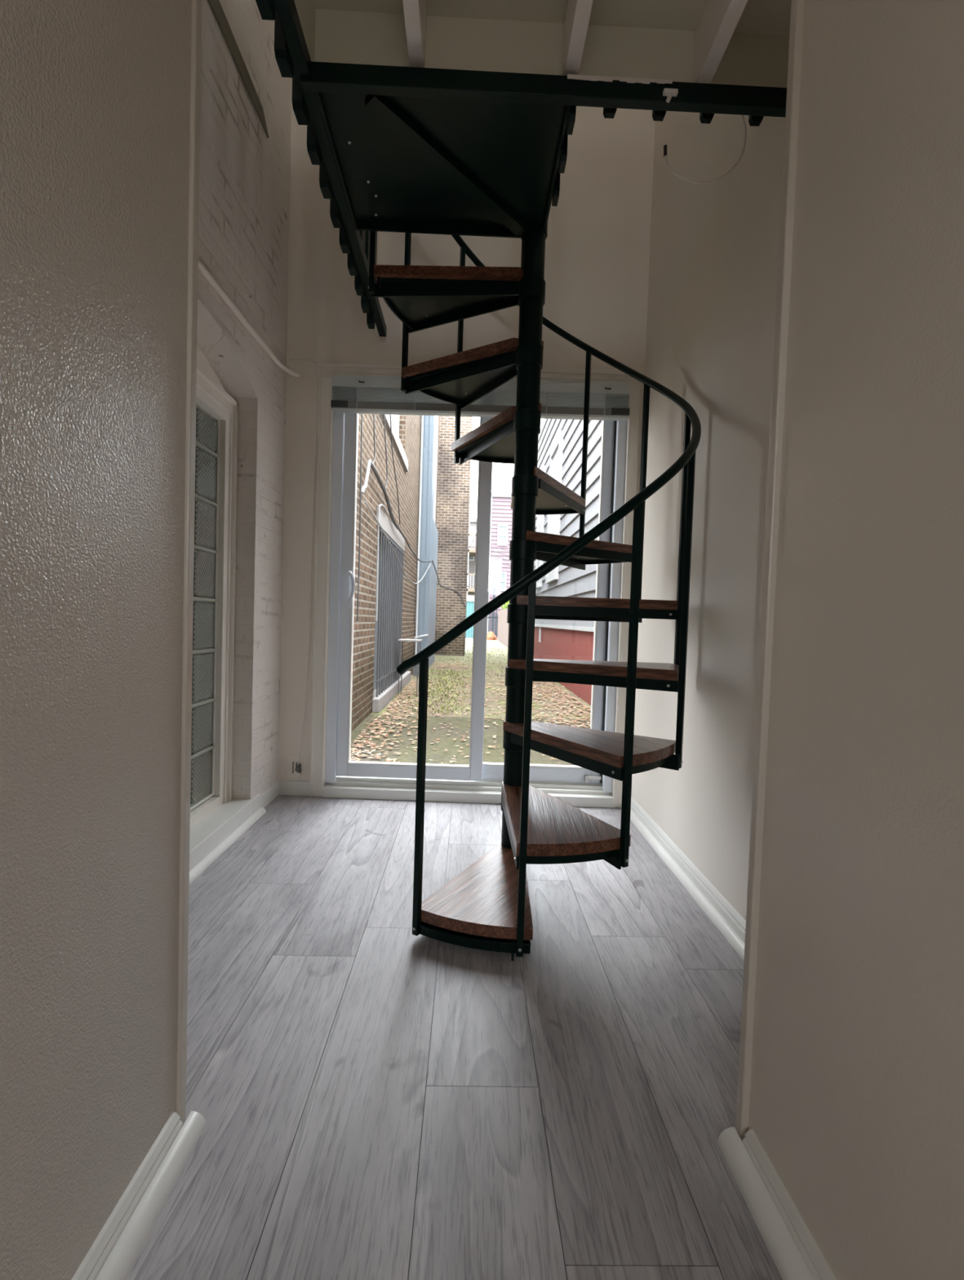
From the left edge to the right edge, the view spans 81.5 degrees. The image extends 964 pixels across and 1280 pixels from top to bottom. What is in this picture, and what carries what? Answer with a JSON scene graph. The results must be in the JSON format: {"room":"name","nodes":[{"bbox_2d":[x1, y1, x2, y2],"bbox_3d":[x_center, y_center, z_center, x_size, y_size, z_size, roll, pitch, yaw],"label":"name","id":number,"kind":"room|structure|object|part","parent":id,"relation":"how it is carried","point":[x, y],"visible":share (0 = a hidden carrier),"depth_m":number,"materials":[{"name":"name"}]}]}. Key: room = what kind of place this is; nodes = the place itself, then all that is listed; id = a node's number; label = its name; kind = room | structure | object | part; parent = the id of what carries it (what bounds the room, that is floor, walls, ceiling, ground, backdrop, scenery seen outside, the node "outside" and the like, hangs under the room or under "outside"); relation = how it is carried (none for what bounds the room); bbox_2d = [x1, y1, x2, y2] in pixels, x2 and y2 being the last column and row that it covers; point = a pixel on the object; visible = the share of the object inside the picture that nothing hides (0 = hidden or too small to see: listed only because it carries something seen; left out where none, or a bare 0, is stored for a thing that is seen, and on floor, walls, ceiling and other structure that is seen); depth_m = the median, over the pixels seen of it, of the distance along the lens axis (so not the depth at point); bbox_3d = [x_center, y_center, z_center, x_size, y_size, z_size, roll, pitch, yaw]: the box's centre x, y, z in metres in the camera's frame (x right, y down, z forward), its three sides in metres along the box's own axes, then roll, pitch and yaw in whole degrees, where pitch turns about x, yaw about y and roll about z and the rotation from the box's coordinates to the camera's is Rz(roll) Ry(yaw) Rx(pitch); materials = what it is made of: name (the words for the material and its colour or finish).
{"room":"home hallway","nodes":[
{"label":"home hallway","id":0,"kind":"room"},
{"bbox_2d":[0,0,191,1279],"bbox_3d":[-0.787,-0.375,-0.006,0.604,2.577,1.950,2,2,-1],"label":"wall","id":1,"kind":"structure","parent":0,"point":[95,95],"depth_m":0.73,"materials":[{"name":"paint"}]},
{"bbox_2d":[71,1111,206,1279],"bbox_3d":[-0.504,0.895,0.047,0.044,0.055,1.954,2,2,-1],"label":"baseboard","id":2,"kind":"structure","parent":1,"relation":"attached to","point":[114,1251],"depth_m":0.86,"materials":[{"name":"white paint"}]},
{"bbox_2d":[176,0,201,1125],"bbox_3d":[-0.506,-0.399,0.970,0.011,2.577,0.022,2,2,-1],"label":"trim","id":3,"kind":"structure","parent":1,"relation":"attached to","point":[196,40],"depth_m":0.97,"materials":[{"name":"paint"}]},
{"bbox_2d":[198,257,300,377],"bbox_3d":[-0.937,-1.285,1.901,0.074,0.081,1.892,2,2,-1],"label":"conduit pipe","id":4,"kind":"object","parent":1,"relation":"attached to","point":[204,271],"visible":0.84,"depth_m":2.23,"materials":[{"name":"beige paint"}]},
{"bbox_2d":[196,0,292,799],"bbox_3d":[-1.064,-1.415,0.527,0.250,4.600,4.700,2,2,-1],"label":"wall","id":5,"kind":"structure","parent":0,"point":[245,174],"depth_m":2.50,"materials":[{"name":"white paint"}]},
{"bbox_2d":[190,342,239,826],"bbox_3d":[-1.168,-0.181,1.951,0.148,2.030,1.125,2,2,-1],"label":"window","id":6,"kind":"structure","parent":5,"relation":"in","point":[216,411],"depth_m":2.39,"materials":[{"name":"beige paint"}]},
{"bbox_3d":[-1.141,-1.116,1.919,0.060,0.158,1.125,2,2,-1],"label":"transom panel","id":7,"kind":"part","parent":6,"relation":"part of","materials":[{"name":"beige paint"}]},
{"bbox_2d":[189,793,266,884],"bbox_3d":[-1.134,0.790,1.951,0.256,0.093,1.395,2,2,-1],"label":"trim","id":8,"kind":"structure","parent":5,"relation":"attached to","point":[213,834],"depth_m":2.25,"materials":[{"name":"white paint"}]},
{"bbox_2d":[208,0,269,137],"bbox_3d":[-0.949,-2.236,1.877,0.023,0.095,1.250,2,2,-1],"label":"strip","id":9,"kind":"object","parent":5,"relation":"attached to","point":[215,6],"visible":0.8,"depth_m":2.16,"materials":[{"name":"grey wood"}]},
{"bbox_2d":[260,780,279,808],"bbox_3d":[-1.057,0.773,2.780,0.008,0.075,0.281,2,2,-1],"label":"baseboard","id":10,"kind":"structure","parent":5,"relation":"attached to","point":[268,796],"depth_m":2.78,"materials":[{"name":"white paint"}]},
{"bbox_2d":[125,795,782,1279],"bbox_3d":[-0.155,0.974,0.621,2.180,0.120,4.680,2,2,-1],"label":"floor","id":11,"kind":"structure","parent":0,"point":[376,1099],"depth_m":1.17,"materials":[{"name":"grey laminate"}]},
{"bbox_2d":[315,91,701,960],"bbox_3d":[0.146,-0.888,2.071,1.256,3.541,1.208,2,2,-1],"label":"spiral staircase","id":12,"kind":"structure","parent":11,"relation":"on","point":[455,168],"depth_m":1.87,"materials":[{"name":"black metal"}]},
{"bbox_3d":[-0.138,-1.297,2.098,0.557,0.050,0.324,3,2,28],"label":"tread frame","id":13,"kind":"part","parent":12,"relation":"part of","materials":[{"name":"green metal"}]},
{"bbox_3d":[-0.137,-1.316,2.101,0.523,0.010,0.340,3,2,32],"label":"support plate","id":14,"kind":"part","parent":12,"relation":"part of","materials":[{"name":"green metal"}]},
{"bbox_3d":[-0.082,-1.064,2.261,0.324,0.050,0.557,1,2,-32],"label":"tread frame","id":15,"kind":"part","parent":12,"relation":"part of","materials":[{"name":"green metal"}]},
{"bbox_3d":[-0.079,-1.083,2.264,0.340,0.010,0.523,1,2,-28],"label":"support plate","id":16,"kind":"part","parent":12,"relation":"part of","materials":[{"name":"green metal"}]},
{"bbox_3d":[0.043,-0.828,2.372,0.324,0.050,0.557,2,2,-2],"label":"tread frame","id":17,"kind":"part","parent":12,"relation":"part of","materials":[{"name":"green metal"}]},
{"bbox_3d":[0.047,-0.847,2.373,0.340,0.010,0.523,2,2,2],"label":"support plate","id":18,"kind":"part","parent":12,"relation":"part of","materials":[{"name":"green metal"}]},
{"bbox_3d":[0.073,0.847,1.809,0.324,0.050,0.557,3,2,28],"label":"tread frame","id":19,"kind":"part","parent":12,"relation":"part of","materials":[{"name":"metal"}]},
{"bbox_3d":[0.177,-1.109,2.063,1.209,2.418,1.209,2,2,-1],"label":"handrail","id":20,"kind":"part","parent":12,"relation":"part of","materials":[{"name":"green metal"}]},
{"bbox_3d":[0.206,-0.606,2.401,0.340,0.010,0.523,3,2,32],"label":"support plate","id":21,"kind":"part","parent":12,"relation":"part of","materials":[{"name":"black metal"}]},
{"bbox_3d":[0.202,-0.587,2.402,0.324,0.050,0.557,3,2,28],"label":"tread frame","id":22,"kind":"part","parent":12,"relation":"part of","materials":[{"name":"black metal"}]},
{"bbox_3d":[0.247,0.615,1.824,0.324,0.050,0.557,2,2,-2],"label":"tread frame","id":23,"kind":"part","parent":12,"relation":"part of","materials":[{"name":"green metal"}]},
{"bbox_2d":[551,106,576,206],"bbox_3d":[0.260,-1.921,1.701,0.036,0.977,0.378,2,2,-1],"label":"guard rail","id":24,"kind":"object","parent":12,"relation":"attached to","point":[571,116],"visible":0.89,"depth_m":1.67,"materials":[{"name":"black metal"}]},
{"bbox_3d":[0.352,-0.363,2.344,0.523,0.010,0.340,1,2,-28],"label":"support plate","id":25,"kind":"part","parent":12,"relation":"part of","materials":[{"name":"black metal"}]},
{"bbox_3d":[0.349,-0.344,2.347,0.557,0.050,0.324,1,2,-32],"label":"tread frame","id":26,"kind":"part","parent":12,"relation":"part of","materials":[{"name":"black metal"}]},
{"bbox_3d":[0.387,0.380,1.918,0.324,0.050,0.557,1,2,-32],"label":"tread frame","id":27,"kind":"part","parent":12,"relation":"part of","materials":[{"name":"black metal"}]},
{"bbox_3d":[0.458,0.141,2.065,0.557,0.050,0.324,3,2,28],"label":"tread frame","id":28,"kind":"part","parent":12,"relation":"part of","materials":[{"name":"black metal"}]},
{"bbox_3d":[0.443,-0.101,2.223,0.557,0.050,0.324,2,2,-2],"label":"tread frame","id":29,"kind":"part","parent":12,"relation":"part of","materials":[{"name":"black metal"}]},
{"bbox_2d":[278,99,655,796],"bbox_3d":[-0.117,-1.406,2.904,2.150,4.720,0.140,2,2,1],"label":"wall","id":30,"kind":"structure","parent":0,"point":[597,257],"depth_m":2.82,"materials":[{"name":"paint"}]},
{"bbox_2d":[285,755,302,777],"bbox_3d":[-0.974,0.661,2.908,0.090,0.115,0.029,3,2,20],"label":"wall outlet","id":31,"kind":"object","parent":30,"relation":"attached to","point":[293,771],"visible":1,"depth_m":2.91,"materials":[{"name":"beige paint"}]},
{"bbox_2d":[278,779,310,795],"bbox_3d":[-0.980,0.770,2.914,0.168,0.076,0.010,2,2,1],"label":"baseboard","id":32,"kind":"structure","parent":30,"relation":"attached to","point":[300,788],"depth_m":2.91,"materials":[{"name":"white paint"}]},
{"bbox_2d":[289,357,319,765],"bbox_3d":[-0.932,-0.391,2.869,0.150,2.083,0.019,2,2,1],"label":"cable","id":33,"kind":"object","parent":30,"relation":"attached to","point":[291,358],"visible":1,"depth_m":2.87,"materials":[{"name":"beige paint"}]},
{"bbox_2d":[322,413,626,808],"bbox_3d":[-0.040,-0.238,2.923,1.504,2.150,0.158,2,2,1],"label":"door","id":34,"kind":"structure","parent":30,"relation":"in","point":[478,781],"depth_m":2.92,"materials":[{"name":"white plastic"}]},
{"bbox_3d":[-0.685,-0.276,2.886,0.029,0.168,0.080,0,3,-44],"label":"handle","id":35,"kind":"part","parent":34,"relation":"part of","materials":[{"name":"white plastic"}]},
{"bbox_3d":[-0.351,-0.274,2.923,0.769,2.007,0.036,2,2,1],"label":"sliding panel","id":36,"kind":"part","parent":34,"relation":"part of","materials":[{"name":"clear glass"}]},
{"bbox_3d":[0.028,-0.219,2.893,0.014,0.060,0.018,2,2,-1],"label":"latch knob","id":37,"kind":"part","parent":34,"relation":"part of","materials":[{"name":"white plastic"}]},
{"bbox_3d":[0.320,-0.251,2.965,0.687,2.013,0.036,2,2,1],"label":"fixed panel","id":38,"kind":"part","parent":34,"relation":"part of","materials":[{"name":"clear glass"}]},
{"bbox_2d":[310,362,642,807],"bbox_3d":[-0.047,-0.268,2.859,1.635,2.214,0.024,2,2,1],"label":"trim","id":39,"kind":"structure","parent":30,"relation":"attached to","point":[326,370],"depth_m":2.85,"materials":[{"name":"beige paint"}]},
{"bbox_2d":[330,374,631,421],"bbox_3d":[-0.009,-1.220,2.818,1.496,0.173,0.064,2,2,1],"label":"mini blind","id":40,"kind":"object","parent":30,"relation":"attached to","point":[354,394],"visible":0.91,"depth_m":2.81,"materials":[{"name":"plastic"}]},
{"bbox_3d":[-0.011,-1.162,2.823,1.496,0.035,0.038,2,2,1],"label":"rail","id":41,"kind":"part","parent":40,"relation":"part of","materials":[{"name":"grey metal"}]},
{"bbox_3d":[-0.007,-1.279,2.820,1.496,0.055,0.056,2,2,1],"label":"head rail","id":42,"kind":"part","parent":40,"relation":"part of","materials":[{"name":"metal"}]},
{"bbox_2d":[293,0,791,88],"bbox_3d":[0.235,-1.550,-0.126,1.324,0.211,3.346,2,2,-1],"label":"ceiling","id":43,"kind":"structure","parent":0,"point":[743,42],"depth_m":1.52,"materials":[{"name":"paint"}]},
{"bbox_2d":[255,0,386,337],"bbox_3d":[-0.471,-1.937,1.464,0.067,0.977,2.687,2,2,-1],"label":"guard rail","id":44,"kind":"object","parent":43,"relation":"attached to","point":[292,56],"visible":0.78,"depth_m":1.66,"materials":[{"name":"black metal"}]},
{"bbox_2d":[300,61,786,117],"bbox_3d":[0.188,-1.477,1.501,1.335,0.054,0.030,2,2,-1],"label":"beam","id":45,"kind":"structure","parent":43,"relation":"attached to","point":[572,90],"depth_m":1.49,"materials":[{"name":"black metal"}]},
{"bbox_2d":[662,88,678,102],"bbox_3d":[0.501,-1.448,1.489,0.038,0.034,0.018,2,2,-1],"label":"clip","id":46,"kind":"object","parent":45,"relation":"attached to","point":[668,92],"visible":1,"depth_m":1.48,"materials":[{"name":"white paint"}]},
{"bbox_2d":[663,115,746,184],"bbox_3d":[0.632,-1.419,1.575,0.235,0.248,0.029,2,2,-1],"label":"hanging cable","id":47,"kind":"object","parent":45,"relation":"hanging from","point":[742,116],"visible":0.78,"depth_m":1.59,"materials":[{"name":"white plastic"}]},
{"bbox_2d":[603,107,764,126],"bbox_3d":[0.609,-1.933,1.554,0.510,0.950,0.036,2,2,-1],"label":"guard rail","id":48,"kind":"object","parent":43,"relation":"attached to","point":[608,113],"visible":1,"depth_m":1.56,"materials":[{"name":"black metal"}]},
{"bbox_2d":[631,111,785,920],"bbox_3d":[1.002,-1.351,0.596,0.255,4.600,4.740,2,2,-1],"label":"wall","id":49,"kind":"structure","parent":0,"point":[713,261],"depth_m":1.97,"materials":[{"name":"paint"}]},
{"bbox_2d":[620,796,746,959],"bbox_3d":[0.753,0.858,1.962,0.037,0.078,1.866,2,2,-1],"label":"baseboard","id":50,"kind":"structure","parent":49,"relation":"attached to","point":[727,920],"depth_m":1.98,"materials":[{"name":"white paint"}]},
{"bbox_2d":[747,0,963,1279],"bbox_3d":[0.825,-0.324,0.022,0.570,2.577,1.930,2,2,-1],"label":"wall","id":51,"kind":"structure","parent":0,"point":[856,1097],"depth_m":0.74,"materials":[{"name":"paint"}]},
{"bbox_2d":[735,0,804,1141],"bbox_3d":[0.514,-0.367,0.975,0.016,2.577,0.022,2,2,-1],"label":"trim","id":52,"kind":"structure","parent":51,"relation":"attached to","point":[797,15],"depth_m":0.98,"materials":[{"name":"paint"}]},
{"bbox_2d":[717,1126,836,1279],"bbox_3d":[0.476,0.926,0.058,0.047,0.055,1.930,2,2,-1],"label":"baseboard","id":53,"kind":"structure","parent":51,"relation":"attached to","point":[796,1255],"depth_m":0.88,"materials":[{"name":"white paint"}]},
{"label":"outside","id":54,"kind":"structure","parent":0,"visible":0},
{"bbox_2d":[350,637,591,765],"bbox_3d":[-1.092,-0.471,46.509,60.000,0.200,86.980,2,2,-1],"label":"ground","id":55,"kind":"structure","parent":54,"point":[440,755],"depth_m":5.91,"materials":[{"name":"grass turf"},{"name":"dead leaves"},{"name":"soil"}]},
{"bbox_2d":[351,413,439,732],"bbox_3d":[-1.458,-3.155,10.315,0.680,7.620,12.300,2,2,-1],"label":"brick building","id":56,"kind":"structure","parent":55,"relation":"on","point":[406,428],"depth_m":6.57,"materials":[{"name":"brown brick"}]},
{"bbox_2d":[356,413,362,621],"bbox_3d":[-1.064,-1.516,4.926,0.012,2.700,0.057,2,2,-1],"label":"cable","id":57,"kind":"object","parent":56,"relation":"attached to","point":[362,414],"visible":0.69,"depth_m":4.95,"materials":[{"name":"grey plastic"}]},
{"bbox_2d":[361,459,371,493],"bbox_3d":[-1.070,-1.515,5.178,0.032,0.397,0.364,2,2,-1],"label":"pipe","id":58,"kind":"object","parent":56,"relation":"attached to","point":[363,488],"visible":0.93,"depth_m":5.20,"materials":[{"name":"white plastic"}]},
{"bbox_2d":[372,413,375,463],"bbox_3d":[-1.054,-2.293,5.492,0.012,1.186,0.151,2,2,-1],"label":"cable","id":59,"kind":"object","parent":56,"relation":"attached to","point":[373,414],"visible":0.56,"depth_m":5.53,"materials":[{"name":"grey plastic"}]},
{"bbox_2d":[375,503,388,621],"bbox_3d":[-1.117,-0.857,6.245,0.017,1.290,0.612,2,2,-1],"label":"cable","id":60,"kind":"object","parent":56,"relation":"attached to","point":[381,504],"visible":0.99,"depth_m":5.95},
{"bbox_2d":[370,462,399,528],"bbox_3d":[-1.087,-1.580,6.332,0.061,0.325,1.993,2,2,-1],"label":"cable","id":61,"kind":"object","parent":56,"relation":"attached to","point":[372,466],"visible":0.94,"depth_m":6.22,"materials":[{"name":"grey paint"}]},
{"bbox_2d":[383,414,391,514],"bbox_3d":[-1.076,-2.265,6.412,0.012,1.507,0.684,2,2,-1],"label":"cable","id":62,"kind":"object","parent":56,"relation":"attached to","point":[384,415],"visible":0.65,"depth_m":6.33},
{"bbox_2d":[376,528,404,697],"bbox_3d":[-1.186,-0.336,7.368,0.021,1.893,2.200,2,2,-1],"label":"security grille","id":63,"kind":"object","parent":56,"relation":"attached to","point":[396,586],"visible":0.91,"depth_m":7.16,"materials":[{"name":"grey metal"}]},
{"bbox_3d":[-1.195,-2.634,7.337,0.175,0.160,2.600,2,2,-1],"label":"stone sill","id":64,"kind":"part","parent":56,"relation":"part of","materials":[{"name":"stone"}]},
{"bbox_2d":[390,414,399,524],"bbox_3d":[-1.062,-2.282,6.876,0.023,1.506,1.262,2,2,-1],"label":"cable","id":65,"kind":"object","parent":56,"relation":"attached to","point":[390,415],"visible":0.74,"depth_m":6.75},
{"bbox_3d":[-1.211,-3.208,7.266,0.005,0.790,2.000,2,2,-1],"label":"pane","id":66,"kind":"part","parent":56,"relation":"part of","materials":[{"name":"white glass"}]},
{"bbox_2d":[364,500,431,583],"bbox_3d":[-1.107,-1.134,7.948,0.156,0.489,5.612,2,2,1],"label":"cable","id":67,"kind":"object","parent":56,"relation":"attached to","point":[365,502],"visible":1,"depth_m":6.57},
{"bbox_2d":[397,524,431,562],"bbox_3d":[-1.110,-1.477,9.011,0.162,0.164,3.560,2,2,2],"label":"cable","id":68,"kind":"object","parent":56,"relation":"attached to","point":[399,529],"visible":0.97,"depth_m":8.92,"materials":[{"name":"grey paint"}]},
{"bbox_3d":[-1.229,-5.081,15.007,0.009,3.880,0.760,2,2,-1],"label":"pane","id":69,"kind":"part","parent":56,"relation":"part of","materials":[{"name":"white glass"}]},
{"bbox_2d":[397,638,422,696],"bbox_3d":[-1.005,0.376,7.787,0.305,0.768,0.380,2,2,-1],"label":"metal stand","id":70,"kind":"object","parent":55,"relation":"on","point":[416,668],"visible":0.85,"depth_m":7.62,"materials":[{"name":"grey metal"}]},
{"bbox_3d":[-1.129,0.387,7.625,0.014,0.750,0.016,2,2,-1],"label":"leg","id":71,"kind":"part","parent":70,"relation":"part of","materials":[{"name":"grey paint"}]},
{"bbox_3d":[-1.137,0.376,7.944,0.014,0.750,0.016,2,2,-1],"label":"leg","id":72,"kind":"part","parent":70,"relation":"part of","materials":[{"name":"grey paint"}]},
{"bbox_3d":[-0.898,0.370,7.610,0.080,0.240,0.010,2,2,-1],"label":"panel","id":73,"kind":"part","parent":70,"relation":"part of","materials":[{"name":"grey paint"}]},
{"bbox_3d":[-0.880,0.395,7.630,0.014,0.750,0.016,2,2,-1],"label":"leg","id":74,"kind":"part","parent":70,"relation":"part of","materials":[{"name":"grey paint"}]},
{"bbox_3d":[-0.887,0.383,7.950,0.014,0.750,0.016,2,2,-1],"label":"leg","id":75,"kind":"part","parent":70,"relation":"part of","materials":[{"name":"grey paint"}]},
{"bbox_2d":[414,415,438,666],"bbox_3d":[-1.135,-2.913,12.294,0.295,7.018,3.178,2,2,-1],"label":"duct riser","id":76,"kind":"object","parent":55,"relation":"on","point":[428,533],"visible":0.52,"depth_m":10.86,"materials":[{"name":"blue metal"}]},
{"bbox_3d":[-1.214,-1.028,12.697,0.206,3.218,2.500,2,2,-1],"label":"duct panel","id":77,"kind":"part","parent":76,"relation":"part of","materials":[{"name":"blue metal"}]},
{"bbox_2d":[395,646,507,715],"bbox_3d":[0.082,0.555,14.125,2.473,0.045,15.912,2,2,2],"label":"grass","id":78,"kind":"structure","parent":55,"relation":"on","point":[452,673],"depth_m":8.68,"materials":[{"name":"green plant"}]},
{"bbox_2d":[434,415,472,655],"bbox_3d":[-1.165,-4.139,17.394,1.540,9.120,1.900,2,2,-1],"label":"brick chimney","id":79,"kind":"object","parent":55,"relation":"on","point":[454,479],"visible":0.43,"depth_m":16.49,"materials":[{"name":"brown brick"}]},
{"bbox_2d":[431,560,465,606],"bbox_3d":[-0.826,-1.293,13.853,0.820,0.770,5.413,2,2,-1],"label":"cable","id":80,"kind":"object","parent":79,"relation":"attached to","point":[432,560],"visible":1,"depth_m":16.41,"materials":[{"name":"grey paint"}]},
{"bbox_2d":[465,595,474,638],"bbox_3d":[-0.920,-1.447,34.689,1.520,2.570,1.740,2,2,-1],"label":"shed","id":81,"kind":"object","parent":55,"relation":"on","point":[470,598],"visible":0.23,"depth_m":33.94,"materials":[{"name":"teal wood"}]},
{"bbox_2d":[350,659,591,763],"bbox_3d":[-0.023,0.733,8.910,3.528,0.030,11.589,2,2,-1],"label":"fallen leaves","id":82,"kind":"object","parent":55,"relation":"on","point":[381,730],"visible":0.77,"depth_m":6.33,"materials":[{"name":"brown plant"}]},
{"bbox_2d":[466,516,476,595],"bbox_3d":[-1.975,-5.108,46.612,4.150,9.000,10.610,2,2,-1],"label":"house","id":83,"kind":"structure","parent":55,"relation":"on","point":[473,522],"depth_m":43.71,"materials":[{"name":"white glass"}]},
{"bbox_3d":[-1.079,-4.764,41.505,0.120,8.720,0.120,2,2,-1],"label":"porch post","id":84,"kind":"part","parent":83,"relation":"part of","materials":[{"name":"white wood"}]},
{"bbox_2d":[486,631,497,639],"bbox_3d":[0.538,-0.244,31.649,0.653,0.470,1.011,2,2,-1],"label":"heap","id":85,"kind":"object","parent":55,"relation":"on","point":[491,635],"visible":0.91,"depth_m":31.28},
{"bbox_2d":[487,613,497,637],"bbox_3d":[0.549,-0.792,33.053,1.220,1.470,0.080,2,2,-1],"label":"gate","id":86,"kind":"object","parent":55,"relation":"on","point":[490,617],"visible":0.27,"depth_m":33.01,"materials":[{"name":"grey metal"}]},
{"bbox_2d":[487,492,512,635],"bbox_3d":[2.494,-5.150,41.813,4.550,9.700,8.400,2,2,-1],"label":"house","id":87,"kind":"structure","parent":55,"relation":"on","point":[501,512],"depth_m":37.81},
{"bbox_3d":[1.294,-3.973,37.893,0.500,1.100,0.020,2,2,-1],"label":"pane","id":88,"kind":"part","parent":87,"relation":"part of","materials":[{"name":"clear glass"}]},
{"bbox_3d":[1.394,-7.069,37.787,0.500,1.200,0.020,2,2,-1],"label":"pane","id":89,"kind":"part","parent":87,"relation":"part of","materials":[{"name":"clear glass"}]},
{"bbox_2d":[497,608,508,647],"bbox_3d":[1.023,-0.649,26.839,0.080,1.640,8.790,2,2,-1],"label":"fence","id":90,"kind":"object","parent":55,"relation":"on","point":[503,626],"visible":0.83,"depth_m":26.27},
{"bbox_2d":[501,600,509,608],"bbox_3d":[1.639,-1.453,32.009,1.192,2.934,1.294,2,2,-1],"label":"leafy bush","id":91,"kind":"object","parent":55,"relation":"on","point":[505,606],"visible":0.06,"depth_m":31.70,"materials":[{"name":"green plant"}]},
{"bbox_2d":[533,418,602,705],"bbox_3d":[1.756,-2.266,12.671,0.870,5.890,18.600,2,2,-1],"label":"building","id":92,"kind":"structure","parent":55,"relation":"on","point":[560,442],"depth_m":9.29,"materials":[{"name":"red paint"}]},
{"bbox_3d":[1.372,-2.545,13.003,0.020,2.420,0.620,2,2,-1],"label":"pane","id":93,"kind":"part","parent":92,"relation":"part of","materials":[{"name":"white glass"}]},
{"bbox_2d":[538,626,541,642],"bbox_3d":[1.313,-0.124,12.687,0.020,0.340,0.200,2,2,-1],"label":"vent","id":94,"kind":"object","parent":92,"relation":"attached to","point":[540,628],"depth_m":12.59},
{"bbox_3d":[1.357,-2.566,13.002,0.070,2.700,0.900,2,2,-1],"label":"window trim","id":95,"kind":"part","parent":92,"relation":"part of","materials":[{"name":"white wood"}]},
{"bbox_3d":[1.419,-2.472,10.905,0.020,2.420,1.020,2,2,-1],"label":"pane","id":96,"kind":"part","parent":92,"relation":"part of","materials":[{"name":"white glass"}]},
{"bbox_3d":[1.405,-2.492,10.904,0.070,2.700,1.300,2,2,-1],"label":"window trim","id":97,"kind":"part","parent":92,"relation":"part of","materials":[{"name":"white wood"}]}
]}

